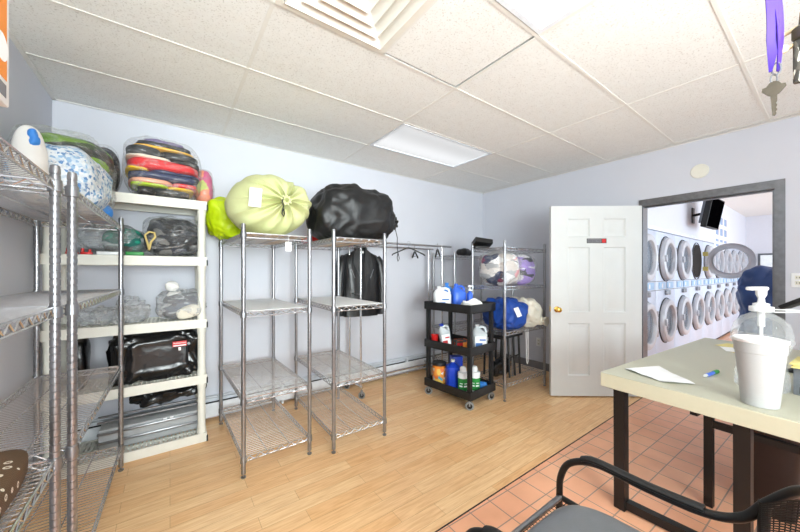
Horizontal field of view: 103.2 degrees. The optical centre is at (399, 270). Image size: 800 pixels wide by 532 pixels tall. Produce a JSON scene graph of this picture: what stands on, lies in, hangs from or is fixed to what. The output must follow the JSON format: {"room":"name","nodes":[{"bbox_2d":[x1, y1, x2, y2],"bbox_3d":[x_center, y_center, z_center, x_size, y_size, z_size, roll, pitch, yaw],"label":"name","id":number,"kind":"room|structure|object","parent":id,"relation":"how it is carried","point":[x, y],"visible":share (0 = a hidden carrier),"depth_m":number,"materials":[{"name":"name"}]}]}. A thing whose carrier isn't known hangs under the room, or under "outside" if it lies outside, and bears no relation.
{"room":"laundry","nodes":[
{"label":"laundry","id":0,"kind":"room"},
{"bbox_2d":[0,37,51,531],"bbox_3d":[-0.925,0.005,-0.002,0.100,2.790,5.884,0,0,-36],"label":"wall","id":1,"kind":"structure","parent":0,"point":[30,104],"depth_m":1.81,"materials":[{"name":"paint"}]},
{"bbox_2d":[52,100,482,420],"bbox_3d":[-0.586,0.005,3.817,4.935,2.790,0.100,0,0,-36],"label":"wall","id":2,"kind":"structure","parent":0,"point":[429,213],"depth_m":3.26,"materials":[{"name":"paint"}]},
{"bbox_2d":[77,350,483,442],"bbox_3d":[-0.581,1.246,3.717,4.785,0.207,0.068,0,0,-36],"label":"baseboard heater","id":3,"kind":"object","parent":2,"relation":"attached to","point":[230,398],"visible":0.21,"depth_m":3.23,"materials":[{"name":"white metal"}]},
{"bbox_2d":[9,29,799,193],"bbox_3d":[1.097,-1.261,1.404,4.825,0.006,5.784,0,0,-36],"label":"trim","id":4,"kind":"structure","parent":2,"relation":"attached to","point":[12,37],"depth_m":2.80,"materials":[{"name":"paint"}]},
{"bbox_2d":[3,355,641,531],"bbox_3d":[0.034,1.375,2.870,4.825,0.050,2.162,0,0,-36],"label":"floor","id":5,"kind":"structure","parent":0,"point":[437,458],"depth_m":2.18,"materials":[{"name":"brown wood"}]},
{"bbox_2d":[0,137,63,531],"bbox_3d":[-0.969,0.495,0.489,0.400,1.710,1.240,0,0,-36],"label":"wire shelving unit","id":6,"kind":"object","parent":5,"relation":"on","point":[53,182],"visible":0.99,"depth_m":1.07,"materials":[{"name":"silver metal"}]},
{"bbox_2d":[0,0,8,106],"bbox_3d":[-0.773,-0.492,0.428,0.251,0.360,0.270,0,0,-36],"label":"picture","id":7,"kind":"object","parent":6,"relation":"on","point":[4,4],"visible":1,"depth_m":0.59,"materials":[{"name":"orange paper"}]},
{"bbox_2d":[0,79,5,97],"bbox_3d":[-0.677,-0.337,0.508,0.001,0.024,0.218,0,0,-36],"label":"print","id":8,"kind":"object","parent":7,"relation":"attached to","point":[2,81],"depth_m":0.59},
{"bbox_2d":[0,0,6,81],"bbox_3d":[-0.671,-0.500,0.499,0.001,0.285,0.246,0,0,-36],"label":"print","id":9,"kind":"object","parent":7,"relation":"on","point":[3,3],"depth_m":0.59},
{"bbox_2d":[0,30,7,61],"bbox_3d":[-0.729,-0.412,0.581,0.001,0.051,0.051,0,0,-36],"label":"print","id":10,"kind":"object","parent":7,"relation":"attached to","point":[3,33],"depth_m":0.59,"materials":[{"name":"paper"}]},
{"bbox_2d":[0,449,27,518],"bbox_3d":[-1.071,0.593,0.625,0.317,0.086,0.840,0,0,-36],"label":"cushion","id":11,"kind":"object","parent":6,"relation":"on","point":[13,463],"visible":1,"depth_m":0.89,"materials":[{"name":"brown fabric"}]},
{"bbox_2d":[0,172,124,531],"bbox_3d":[-1.700,0.495,1.540,0.425,1.710,1.240,0,0,-35],"label":"wire shelving unit","id":12,"kind":"object","parent":5,"relation":"on","point":[72,298],"visible":0.93,"depth_m":1.51,"materials":[{"name":"silver metal"}]},
{"bbox_2d":[10,125,48,200],"bbox_3d":[-1.655,-0.481,1.418,0.111,0.335,0.120,0,0,-36],"label":"laundry","id":13,"kind":"object","parent":12,"relation":"on","point":[26,139],"visible":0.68,"depth_m":1.38,"materials":[{"name":"white fabric"}]},
{"bbox_2d":[27,128,40,144],"bbox_3d":[-1.621,-0.585,1.399,0.051,0.084,0.040,0,0,12],"label":"print","id":14,"kind":"object","parent":13,"relation":"attached to","point":[33,135],"depth_m":1.39,"materials":[{"name":"plastic"}]},
{"bbox_2d":[3,132,114,216],"bbox_3d":[-1.868,-0.549,1.774,0.420,0.474,0.708,0,0,-35],"label":"laundry","id":15,"kind":"object","parent":12,"relation":"on","point":[93,166],"visible":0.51,"depth_m":1.66,"materials":[{"name":"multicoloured fabric"}]},
{"bbox_2d":[40,191,207,483],"bbox_3d":[-2.005,0.399,2.401,0.913,1.898,0.378,0,0,-36],"label":"shelving unit","id":16,"kind":"object","parent":5,"relation":"on","point":[121,201],"depth_m":2.32,"materials":[{"name":"beige plastic"}]},
{"bbox_2d":[77,338,90,390],"bbox_3d":[-2.228,0.644,2.217,0.083,0.346,0.224,0,0,-36],"label":"bag","id":17,"kind":"object","parent":16,"relation":"on","point":[84,346],"visible":0.46,"depth_m":2.16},
{"bbox_2d":[100,147,119,191],"bbox_3d":[-2.134,-0.728,2.304,0.178,0.353,0.313,0,0,-36],"label":"laundry","id":18,"kind":"object","parent":16,"relation":"on","point":[116,179],"visible":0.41,"depth_m":2.27,"materials":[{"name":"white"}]},
{"bbox_2d":[96,251,123,254],"bbox_3d":[-2.018,-0.123,2.211,0.140,0.022,0.044,0,0,-36],"label":"box","id":19,"kind":"object","parent":16,"relation":"on","point":[97,252],"visible":0.77,"depth_m":2.18,"materials":[{"name":"white plastic"}]},
{"bbox_2d":[78,225,145,254],"bbox_3d":[-2.139,-0.239,2.366,0.412,0.254,0.253,0,0,-36],"label":"laundry","id":20,"kind":"object","parent":16,"relation":"on","point":[133,239],"visible":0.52,"depth_m":2.33,"materials":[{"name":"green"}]},
{"bbox_2d":[78,296,150,325],"bbox_3d":[-2.065,0.281,2.302,0.407,0.195,0.285,0,0,-36],"label":"plastic bags","id":21,"kind":"object","parent":16,"relation":"on","point":[131,319],"visible":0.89,"depth_m":2.31,"materials":[{"name":"white"}]},
{"bbox_2d":[125,252,143,255],"bbox_3d":[-1.911,-0.125,2.285,0.100,0.026,0.040,0,0,-36],"label":"box","id":22,"kind":"object","parent":16,"relation":"on","point":[126,253],"visible":0.94,"depth_m":2.27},
{"bbox_2d":[97,398,197,451],"bbox_3d":[-1.924,1.167,2.481,0.640,0.222,0.224,0,0,-36],"label":"cot","id":23,"kind":"object","parent":16,"relation":"on","point":[145,426],"visible":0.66,"depth_m":2.41,"materials":[{"name":"grey metal"}]},
{"bbox_2d":[129,383,206,407],"bbox_3d":[-1.855,0.962,2.558,0.502,0.148,0.274,0,0,-36],"label":"bag","id":24,"kind":"object","parent":23,"relation":"on","point":[144,400],"visible":0.5,"depth_m":2.43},
{"bbox_2d":[106,328,197,386],"bbox_3d":[-1.887,0.632,2.467,0.586,0.374,0.327,0,0,-36],"label":"bag","id":25,"kind":"object","parent":16,"relation":"on","point":[151,356],"visible":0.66,"depth_m":2.36,"materials":[{"name":"black plastic"}]},
{"bbox_2d":[125,139,199,199],"bbox_3d":[-1.829,-0.777,2.459,0.498,0.450,0.455,0,0,-40],"label":"laundry","id":26,"kind":"object","parent":16,"relation":"on","point":[154,167],"visible":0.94,"depth_m":2.32,"materials":[{"name":"multicoloured fabric"}]},
{"bbox_2d":[143,216,197,256],"bbox_3d":[-1.800,-0.272,2.539,0.413,0.321,0.356,0,0,-33],"label":"laundry","id":27,"kind":"object","parent":16,"relation":"on","point":[165,236],"visible":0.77,"depth_m":2.42,"materials":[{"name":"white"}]},
{"bbox_2d":[155,281,206,319],"bbox_3d":[-1.752,0.228,2.549,0.352,0.300,0.350,0,0,-32],"label":"laundry","id":28,"kind":"object","parent":16,"relation":"on","point":[177,304],"visible":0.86,"depth_m":2.46,"materials":[{"name":"beige fabric"}]},
{"bbox_2d":[195,170,212,201],"bbox_3d":[-1.687,-0.713,2.729,0.159,0.323,0.198,0,0,-36],"label":"laundry","id":29,"kind":"object","parent":16,"relation":"on","point":[204,192],"visible":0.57,"depth_m":2.67,"materials":[{"name":"pink fabric"}]},
{"bbox_2d":[218,223,311,478],"bbox_3d":[-1.122,0.520,2.565,0.485,1.660,0.954,0,0,-37],"label":"wire shelving unit","id":30,"kind":"object","parent":5,"relation":"on","point":[244,238],"visible":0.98,"depth_m":2.36,"materials":[{"name":"silver metal"}]},
{"bbox_2d":[223,298,305,310],"bbox_3d":[-1.122,0.265,2.565,0.421,0.003,0.890,0,0,-37],"label":"liner","id":31,"kind":"object","parent":30,"relation":"on","point":[253,304],"visible":1,"depth_m":2.49,"materials":[{"name":"white plastic"}]},
{"bbox_3d":[-1.122,-0.255,2.565,0.421,0.003,0.890,0,0,-37],"label":"liner","id":32,"kind":"object","parent":30,"relation":"on","visible":0},
{"bbox_2d":[206,196,240,239],"bbox_3d":[-1.493,-0.454,2.762,0.358,0.367,0.340,0,0,-41],"label":"sack","id":33,"kind":"object","parent":32,"relation":"on","point":[218,224],"visible":0.44,"depth_m":2.62,"materials":[{"name":"fabric"}]},
{"bbox_2d":[224,174,311,234],"bbox_3d":[-1.031,-0.502,2.481,0.604,0.467,0.649,0,0,-34],"label":"sack","id":34,"kind":"object","parent":32,"relation":"on","point":[268,203],"visible":0.95,"depth_m":2.27,"materials":[{"name":"yellow fabric"}]},
{"bbox_2d":[250,190,259,203],"bbox_3d":[-0.995,-0.508,2.178,0.065,0.099,0.001,0,0,-12],"label":"print","id":35,"kind":"object","parent":34,"relation":"attached to","point":[254,194],"depth_m":2.18},
{"bbox_2d":[294,229,386,453],"bbox_3d":[-0.571,0.520,2.853,0.485,1.660,0.954,0,0,-35],"label":"wire shelving unit","id":36,"kind":"object","parent":5,"relation":"on","point":[335,242],"visible":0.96,"depth_m":2.60,"materials":[{"name":"silver metal"}]},
{"bbox_2d":[299,296,380,306],"bbox_3d":[-0.571,0.265,2.853,0.421,0.003,0.890,0,0,-35],"label":"liner","id":37,"kind":"object","parent":36,"relation":"on","point":[340,301],"visible":0.79,"depth_m":2.74,"materials":[{"name":"white plastic"}]},
{"bbox_3d":[-0.571,-0.255,2.853,0.421,0.003,0.890,0,0,-35],"label":"liner","id":38,"kind":"object","parent":36,"relation":"on","visible":0},
{"bbox_2d":[306,183,399,260],"bbox_3d":[-0.390,-0.421,2.836,0.869,0.668,0.604,0,0,-32],"label":"sack","id":39,"kind":"object","parent":38,"relation":"on","point":[353,211],"visible":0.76,"depth_m":2.58,"materials":[{"name":"black plastic"}]},
{"bbox_2d":[344,242,451,398],"bbox_3d":[-0.004,0.511,3.855,1.440,1.677,0.396,0,0,-36],"label":"rack","id":40,"kind":"object","parent":5,"relation":"on","point":[361,395],"visible":0.58,"depth_m":3.65,"materials":[{"name":"silver metal"}]},
{"bbox_2d":[424,300,495,410],"bbox_3d":[0.652,0.839,3.414,0.494,1.022,0.616,0,0,-42],"label":"utility cart","id":41,"kind":"object","parent":5,"relation":"on","point":[486,306],"visible":0.82,"depth_m":3.26,"materials":[{"name":"black plastic"}]},
{"bbox_2d":[432,360,445,383],"bbox_3d":[0.433,1.115,3.493,0.156,0.241,0.156,0,0,-36],"label":"canister","id":42,"kind":"object","parent":41,"relation":"on","point":[438,366],"visible":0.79,"depth_m":3.43,"materials":[{"name":"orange plastic"}]},
{"bbox_2d":[433,286,450,303],"bbox_3d":[0.461,0.283,3.462,0.192,0.235,0.127,0,0,-8],"label":"detergent jug","id":43,"kind":"object","parent":41,"relation":"on","point":[439,295],"visible":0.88,"depth_m":3.41,"materials":[{"name":"white plastic"}]},
{"bbox_2d":[439,323,451,343],"bbox_3d":[0.484,0.689,3.412,0.135,0.250,0.087,0,0,-11],"label":"detergent jug","id":44,"kind":"object","parent":41,"relation":"on","point":[444,334],"visible":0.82,"depth_m":3.38,"materials":[{"name":"white plastic"}]},
{"bbox_2d":[445,359,459,387],"bbox_3d":[0.566,1.091,3.397,0.149,0.290,0.131,0,0,-6],"label":"detergent jug","id":45,"kind":"object","parent":41,"relation":"on","point":[452,368],"visible":0.88,"depth_m":3.33,"materials":[{"name":"blue plastic"}]},
{"bbox_2d":[450,355,462,366],"bbox_3d":[0.627,1.091,3.539,0.120,0.290,0.090,0,0,-11],"label":"carton","id":46,"kind":"object","parent":41,"relation":"in","point":[458,358],"visible":0.36,"depth_m":3.50,"materials":[{"name":"blue plastic"}]},
{"bbox_2d":[451,284,465,304],"bbox_3d":[0.653,0.271,3.528,0.159,0.260,0.130,0,0,-12],"label":"detergent jug","id":47,"kind":"object","parent":41,"relation":"on","point":[458,295],"visible":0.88,"depth_m":3.47,"materials":[{"name":"blue plastic"}]},
{"bbox_2d":[452,338,466,346],"bbox_3d":[0.649,0.773,3.411,0.150,0.075,0.101,0,0,-16],"label":"carton","id":48,"kind":"object","parent":41,"relation":"in","point":[459,342],"visible":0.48,"depth_m":3.36,"materials":[{"name":"brown cardboard"}]},
{"bbox_2d":[424,300,495,313],"bbox_3d":[0.634,0.372,3.398,0.444,0.085,0.610,0,0,-42],"label":"tray","id":49,"kind":"object","parent":41,"relation":"on","point":[490,307],"depth_m":3.22,"materials":[{"name":"black plastic"}]},
{"bbox_2d":[424,334,495,356],"bbox_3d":[0.634,0.782,3.398,0.444,0.085,0.610,0,0,-42],"label":"tray","id":50,"kind":"object","parent":41,"relation":"on","point":[468,351],"depth_m":3.23,"materials":[{"name":"black plastic"}]},
{"bbox_2d":[424,375,495,401],"bbox_3d":[0.634,1.208,3.398,0.444,0.085,0.610,0,0,-42],"label":"tray","id":51,"kind":"object","parent":41,"relation":"on","point":[468,395],"depth_m":3.22,"materials":[{"name":"black plastic"}]},
{"bbox_2d":[458,366,466,390],"bbox_3d":[0.647,1.105,3.253,0.111,0.261,0.112,0,0,-36],"label":"bottle","id":52,"kind":"object","parent":41,"relation":"on","point":[462,374],"visible":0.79,"depth_m":3.21,"materials":[{"name":"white plastic"}]},
{"bbox_2d":[467,285,472,300],"bbox_3d":[0.770,0.278,3.493,0.055,0.245,0.060,0,0,-16],"label":"spray bottle","id":53,"kind":"object","parent":41,"relation":"on","point":[469,294],"visible":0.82,"depth_m":3.47,"materials":[{"name":"blue plastic"}]},
{"bbox_2d":[461,298,481,304],"bbox_3d":[0.738,0.339,3.252,0.209,0.123,0.173,0,0,-6],"label":"cleaning cloth","id":54,"kind":"object","parent":41,"relation":"on","point":[473,301],"visible":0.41,"depth_m":3.21,"materials":[{"name":"white fabric"}]},
{"bbox_2d":[472,365,479,391],"bbox_3d":[0.772,1.106,3.271,0.108,0.260,0.112,0,0,14],"label":"bottle","id":55,"kind":"object","parent":41,"relation":"on","point":[475,373],"visible":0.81,"depth_m":3.23,"materials":[{"name":"white plastic"}]},
{"bbox_2d":[472,324,486,347],"bbox_3d":[0.837,0.685,3.329,0.154,0.250,0.142,0,0,2],"label":"detergent jug","id":56,"kind":"object","parent":41,"relation":"on","point":[479,337],"visible":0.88,"depth_m":3.27,"materials":[{"name":"white plastic"}]},
{"bbox_2d":[476,339,485,346],"bbox_3d":[0.830,0.744,3.259,0.102,0.084,0.001,0,0,2],"label":"print","id":57,"kind":"object","parent":56,"relation":"attached to","point":[477,344],"depth_m":3.26},
{"bbox_2d":[432,252,502,362],"bbox_3d":[0.989,0.550,4.529,1.040,1.600,0.440,0,0,-36],"label":"wire shelving unit","id":58,"kind":"object","parent":5,"relation":"on","point":[454,256],"visible":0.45,"depth_m":4.38,"materials":[{"name":"silver metal"}]},
{"bbox_2d":[456,248,471,255],"bbox_3d":[0.879,-0.257,4.325,0.149,0.107,0.282,0,0,44],"label":"handbag","id":59,"kind":"object","parent":58,"relation":"on","point":[464,251],"visible":0.86,"depth_m":4.24,"materials":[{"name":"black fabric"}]},
{"bbox_2d":[471,240,545,401],"bbox_3d":[1.266,0.515,3.679,0.800,1.670,0.470,0,0,-36],"label":"wire shelving unit","id":60,"kind":"object","parent":5,"relation":"on","point":[504,249],"visible":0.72,"depth_m":3.59,"materials":[{"name":"silver metal"}]},
{"bbox_2d":[472,237,492,248],"bbox_3d":[0.933,-0.317,3.609,0.212,0.132,0.149,0,0,-6],"label":"plastic tray","id":61,"kind":"object","parent":60,"relation":"on","point":[478,242],"visible":0.88,"depth_m":3.55,"materials":[{"name":"black plastic"}]},
{"bbox_2d":[480,251,519,285],"bbox_3d":[1.131,-0.039,3.581,0.445,0.402,0.413,0,0,-36],"label":"laundry","id":62,"kind":"object","parent":60,"relation":"on","point":[491,271],"visible":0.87,"depth_m":3.44,"materials":[{"name":"white"}]},
{"bbox_2d":[494,357,510,376],"bbox_3d":[1.132,1.078,3.590,0.301,0.196,0.147,0,0,-36],"label":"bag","id":63,"kind":"object","parent":60,"relation":"on","point":[498,362],"visible":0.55,"depth_m":3.51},
{"bbox_2d":[483,329,522,377],"bbox_3d":[1.162,0.934,3.610,0.420,0.468,0.281,0,0,-40],"label":"folding stool","id":64,"kind":"object","parent":60,"relation":"on","point":[513,336],"visible":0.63,"depth_m":3.55,"materials":[{"name":"black metal"}]},
{"bbox_2d":[482,297,527,329],"bbox_3d":[1.157,0.464,3.535,0.433,0.345,0.495,0,0,-30],"label":"sack","id":65,"kind":"object","parent":60,"relation":"on","point":[516,312],"visible":0.75,"depth_m":3.37,"materials":[{"name":"blue fabric"}]},
{"bbox_2d":[512,254,534,284],"bbox_3d":[1.431,-0.024,3.816,0.357,0.371,0.381,0,0,-36],"label":"laundry","id":66,"kind":"object","parent":60,"relation":"on","point":[526,264],"visible":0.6,"depth_m":3.66,"materials":[{"name":"purple fabric"}]},
{"bbox_2d":[510,297,548,326],"bbox_3d":[1.453,0.468,3.732,0.325,0.337,0.508,0,0,-32],"label":"sack","id":67,"kind":"object","parent":60,"relation":"on","point":[534,317],"visible":0.48,"depth_m":3.57,"materials":[{"name":"beige fabric"}]},
{"bbox_2d":[435,398,641,531],"bbox_3d":[0.662,1.369,1.987,4.805,0.041,0.006,0,0,-36],"label":"trim","id":68,"kind":"structure","parent":5,"relation":"on","point":[640,398],"depth_m":2.05,"materials":[{"name":"brown plastic"}]},
{"bbox_2d":[9,0,799,192],"bbox_3d":[1.097,-1.276,1.404,4.825,0.018,5.784,0,0,-36],"label":"ceiling","id":69,"kind":"structure","parent":0,"point":[611,80],"depth_m":2.03,"materials":[{"name":"tile"}]},
{"bbox_2d":[275,0,434,53],"bbox_3d":[-0.170,-1.290,1.427,0.600,0.071,0.600,0,0,-36],"label":"ceiling vent","id":70,"kind":"object","parent":69,"relation":"in","point":[376,25],"visible":1,"depth_m":1.57,"materials":[{"name":"white metal"}]},
{"bbox_2d":[370,123,491,167],"bbox_3d":[0.345,-1.278,3.305,1.190,0.030,0.575,0,0,-36],"label":"recessed light","id":71,"kind":"object","parent":69,"relation":"in","point":[405,139],"visible":0.77,"depth_m":3.27,"materials":[{"name":"grey plastic"}]},
{"bbox_2d":[496,0,591,33],"bbox_3d":[0.433,-1.278,1.111,1.185,0.030,0.580,0,0,-36],"label":"recessed light","id":72,"kind":"object","parent":69,"relation":"in","point":[539,15],"visible":1,"depth_m":1.54,"materials":[{"name":"grey plastic"}]},
{"bbox_2d":[508,0,581,26],"bbox_3d":[0.433,-1.275,1.111,1.135,0.004,0.530,0,0,-36],"label":"diffuser","id":73,"kind":"object","parent":72,"relation":"attached to","point":[536,13],"depth_m":1.54,"materials":[{"name":"white"}]},
{"bbox_3d":[0.747,-1.054,0.589,0.280,0.419,0.048,0,0,-36],"label":"rail","id":74,"kind":"object","parent":69,"relation":"hanging from","visible":0},
{"bbox_2d":[762,0,786,115],"bbox_3d":[0.689,-0.560,0.583,0.033,0.553,0.021,0,0,29],"label":"keys","id":75,"kind":"object","parent":74,"relation":"hanging from","point":[774,11],"visible":1,"depth_m":0.58,"materials":[{"name":"grey metal"}]},
{"bbox_2d":[782,15,799,83],"bbox_3d":[0.734,-0.569,0.580,0.028,0.558,0.068,0,0,-41],"label":"bunch","id":76,"kind":"object","parent":74,"relation":"hanging from","point":[795,31],"visible":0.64,"depth_m":0.58,"materials":[{"name":"grey metal"}]},
{"bbox_2d":[438,329,799,531],"bbox_3d":[4.680,1.376,3.000,12.500,0.048,4.560,0,0,-36],"label":"floor tile","id":77,"kind":"structure","parent":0,"point":[666,441],"depth_m":2.09,"materials":[{"name":"tile"}]},
{"bbox_2d":[466,455,799,531],"bbox_3d":[0.609,0.911,0.855,0.607,0.882,0.705,0,0,-36],"label":"chair","id":78,"kind":"object","parent":77,"relation":"on","point":[572,517],"visible":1,"depth_m":1.03,"materials":[{"name":"black metal"}]},
{"bbox_2d":[527,505,640,531],"bbox_3d":[0.597,0.880,0.872,0.532,0.090,0.500,0,0,-36],"label":"seat cushion","id":79,"kind":"object","parent":78,"relation":"on","point":[568,518],"depth_m":1.06,"materials":[{"name":"grey fabric"}]},
{"bbox_2d":[648,229,658,355],"bbox_3d":[2.811,0.418,4.027,0.784,1.867,0.662,0,0,-36],"label":"dryer","id":80,"kind":"object","parent":77,"relation":"on","point":[653,248],"visible":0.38,"depth_m":3.90,"materials":[{"name":"grey metal"}]},
{"bbox_2d":[656,231,676,353],"bbox_3d":[3.450,0.418,4.491,0.784,1.867,0.662,0,0,-36],"label":"dryer","id":81,"kind":"object","parent":77,"relation":"on","point":[667,253],"visible":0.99,"depth_m":4.20,"materials":[{"name":"grey metal"}]},
{"bbox_2d":[674,235,692,347],"bbox_3d":[4.090,0.418,4.955,0.784,1.867,0.662,0,0,-36],"label":"dryer","id":82,"kind":"object","parent":77,"relation":"on","point":[682,301],"visible":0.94,"depth_m":4.66,"materials":[{"name":"grey metal"}]},
{"bbox_2d":[601,338,799,531],"bbox_3d":[2.148,0.971,1.991,1.800,0.763,0.800,0,0,-32],"label":"desk","id":83,"kind":"object","parent":77,"relation":"on","point":[717,396],"visible":0.75,"depth_m":1.67,"materials":[{"name":"beige laminate"}]},
{"bbox_2d":[625,366,694,383],"bbox_3d":[1.489,0.583,1.777,0.244,0.010,0.284,0,0,-10],"label":"paper sheet","id":84,"kind":"object","parent":83,"relation":"on","point":[658,373],"visible":1,"depth_m":1.79,"materials":[{"name":"white paper"}]},
{"bbox_2d":[703,369,719,376],"bbox_3d":[1.762,0.581,1.795,0.170,0.020,0.020,0,0,-28],"label":"marker pen","id":85,"kind":"object","parent":83,"relation":"on","point":[716,371],"visible":1,"depth_m":1.79,"materials":[{"name":"blue plastic"}]},
{"bbox_2d":[732,334,790,409],"bbox_3d":[1.590,0.443,1.401,0.172,0.293,0.172,0,0,-36],"label":"tub","id":86,"kind":"object","parent":83,"relation":"on","point":[761,361],"visible":1,"depth_m":1.35,"materials":[{"name":"white plastic"}]},
{"bbox_2d":[734,287,799,335],"bbox_3d":[1.850,0.335,1.603,0.261,0.510,0.252,0,0,-36],"label":"pump dispenser","id":87,"kind":"object","parent":83,"relation":"on","point":[760,306],"visible":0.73,"depth_m":1.59,"materials":[{"name":"white plastic"}]},
{"bbox_2d":[778,298,799,372],"bbox_3d":[2.329,0.342,1.813,0.120,0.496,0.194,0,0,-16],"label":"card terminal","id":88,"kind":"object","parent":83,"relation":"on","point":[796,302],"visible":0.76,"depth_m":1.85,"materials":[{"name":"black plastic"}]},
{"bbox_2d":[793,368,799,395],"bbox_3d":[2.013,0.524,1.479,0.201,0.130,0.190,0,0,-28],"label":"file box","id":89,"kind":"object","parent":83,"relation":"on","point":[796,372],"visible":0.94,"depth_m":1.51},
{"bbox_2d":[790,356,799,368],"bbox_3d":[2.013,0.449,1.482,0.240,0.021,0.215,0,0,-32],"label":"paper stack","id":90,"kind":"object","parent":89,"relation":"on","point":[795,363],"visible":1,"depth_m":1.51,"materials":[{"name":"yellow paper"}]},
{"bbox_2d":[702,241,715,338],"bbox_3d":[5.369,0.418,5.883,0.784,1.867,0.662,0,0,-36],"label":"dryer","id":91,"kind":"object","parent":77,"relation":"on","point":[707,276],"visible":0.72,"depth_m":5.58,"materials":[{"name":"grey metal"}]},
{"bbox_2d":[712,243,724,338],"bbox_3d":[6.008,0.418,6.347,0.784,1.867,0.662,0,0,-36],"label":"dryer","id":92,"kind":"object","parent":77,"relation":"on","point":[720,258],"visible":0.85,"depth_m":6.09,"materials":[{"name":"grey metal"}]},
{"bbox_2d":[689,238,756,342],"bbox_3d":[4.895,0.418,5.197,0.792,1.867,1.215,0,0,-36],"label":"dryer","id":93,"kind":"object","parent":77,"relation":"on","point":[696,298],"visible":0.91,"depth_m":5.16,"materials":[{"name":"grey metal"}]},
{"bbox_2d":[720,249,732,337],"bbox_3d":[6.648,0.418,6.811,0.784,1.867,0.662,0,0,-36],"label":"dryer","id":94,"kind":"object","parent":77,"relation":"on","point":[726,290],"visible":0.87,"depth_m":6.54,"materials":[{"name":"grey metal"}]},
{"bbox_2d":[728,249,738,332],"bbox_3d":[7.287,0.418,7.274,0.784,1.867,0.662,0,0,-36],"label":"dryer","id":95,"kind":"object","parent":77,"relation":"on","point":[735,256],"visible":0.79,"depth_m":6.97,"materials":[{"name":"grey metal"}]},
{"bbox_2d":[734,249,744,328],"bbox_3d":[7.926,0.418,7.738,0.784,1.867,0.662,0,0,-36],"label":"dryer","id":96,"kind":"object","parent":77,"relation":"on","point":[740,253],"visible":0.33,"depth_m":7.38,"materials":[{"name":"grey metal"}]},
{"bbox_2d":[736,265,771,336],"bbox_3d":[4.178,0.642,3.589,0.515,1.418,0.478,0,0,42],"label":"trolley","id":97,"kind":"object","parent":77,"relation":"on","point":[760,275],"visible":0.27,"depth_m":3.56,"materials":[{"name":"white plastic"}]},
{"bbox_2d":[736,327,771,336],"bbox_3d":[4.179,0.912,3.588,0.498,0.440,0.478,0,0,42],"label":"basket","id":98,"kind":"object","parent":97,"relation":"on","point":[740,330],"depth_m":3.55,"materials":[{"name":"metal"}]},
{"bbox_2d":[754,430,799,523],"bbox_3d":[2.124,1.040,1.806,0.339,0.625,0.269,0,0,-32],"label":"waste bin","id":99,"kind":"object","parent":77,"relation":"on","point":[775,469],"visible":0.16,"depth_m":1.71,"materials":[{"name":"brown plastic"}]},
{"bbox_2d":[483,116,799,363],"bbox_3d":[3.153,0.005,2.772,0.110,2.790,5.984,0,0,-36],"label":"wall","id":100,"kind":"structure","parent":0,"point":[518,215],"depth_m":3.36,"materials":[{"name":"paint"}]},
{"bbox_2d":[486,352,548,371],"bbox_3d":[1.968,1.300,4.301,0.014,0.100,2.117,0,0,-36],"label":"baseboard","id":101,"kind":"structure","parent":100,"relation":"attached to","point":[531,363],"depth_m":4.47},
{"bbox_2d":[549,206,641,395],"bbox_3d":[2.101,0.320,3.404,0.968,2.030,0.178,0,0,1],"label":"door","id":102,"kind":"structure","parent":100,"relation":"in","point":[595,252],"depth_m":3.39,"materials":[{"name":"paint"}]},
{"bbox_2d":[690,164,708,177],"bbox_3d":[2.878,-0.960,3.046,0.014,0.135,0.135,0,0,-36],"label":"cover plate","id":103,"kind":"object","parent":100,"relation":"attached to","point":[700,170],"visible":1,"depth_m":3.04,"materials":[{"name":"white plastic"}]},
{"bbox_2d":[639,178,785,357],"bbox_3d":[2.940,0.292,3.067,0.139,2.115,1.012,0,0,-36],"label":"trim","id":104,"kind":"structure","parent":100,"relation":"attached to","point":[777,187],"depth_m":2.70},
{"bbox_2d":[791,273,799,286],"bbox_3d":[3.226,0.075,2.569,0.010,0.116,0.072,0,0,-36],"label":"wall outlet","id":105,"kind":"object","parent":100,"relation":"attached to","point":[795,277],"visible":1,"depth_m":2.58,"materials":[{"name":"white plastic"}]},
{"bbox_2d":[648,201,745,245],"bbox_3d":[5.480,-0.010,6.100,7.565,2.820,0.720,0,0,-36],"label":"wall","id":106,"kind":"structure","parent":0,"point":[677,217],"depth_m":5.01,"materials":[{"name":"paint"}]},
{"bbox_2d":[648,224,725,244],"bbox_3d":[5.697,-0.544,5.806,7.560,0.052,0.012,0,0,-36],"label":"trim","id":107,"kind":"structure","parent":106,"relation":"attached to","point":[652,227],"depth_m":4.68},
{"bbox_2d":[691,199,724,229],"bbox_3d":[4.782,-0.885,4.955,0.684,0.452,0.322,0,0,-36],"label":"television","id":108,"kind":"object","parent":106,"relation":"attached to","point":[710,215],"visible":0.81,"depth_m":4.79,"materials":[{"name":"black plastic"}]},
{"bbox_2d":[714,215,727,250],"bbox_3d":[6.407,-0.770,6.324,1.240,0.720,0.008,0,0,-36],"label":"notice board","id":109,"kind":"object","parent":106,"relation":"attached to","point":[720,235],"visible":0.67,"depth_m":6.38,"materials":[{"name":"white paper"}]},
{"bbox_2d":[720,192,771,216],"bbox_3d":[6.824,-1.395,4.247,7.565,0.050,4.060,0,0,-36],"label":"ceiling","id":110,"kind":"structure","parent":0,"point":[755,204],"depth_m":6.53,"materials":[{"name":"tile"}]},
{"bbox_2d":[743,214,771,266],"bbox_3d":[9.744,-0.010,6.748,0.100,2.820,4.680,0,0,-36],"label":"wall","id":111,"kind":"structure","parent":0,"point":[758,228],"depth_m":7.85,"materials":[{"name":"paint"}]},
{"label":"hanger","id":112,"kind":"object","parent":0,"visible":0},
{"bbox_2d":[335,246,382,316],"bbox_3d":[-0.451,0.112,3.651,0.612,0.806,0.156,0,0,-24],"label":"leather jacket","id":113,"kind":"object","parent":112,"relation":"hanging from","point":[372,266],"visible":0.82,"depth_m":3.59,"materials":[{"name":"black leather"}]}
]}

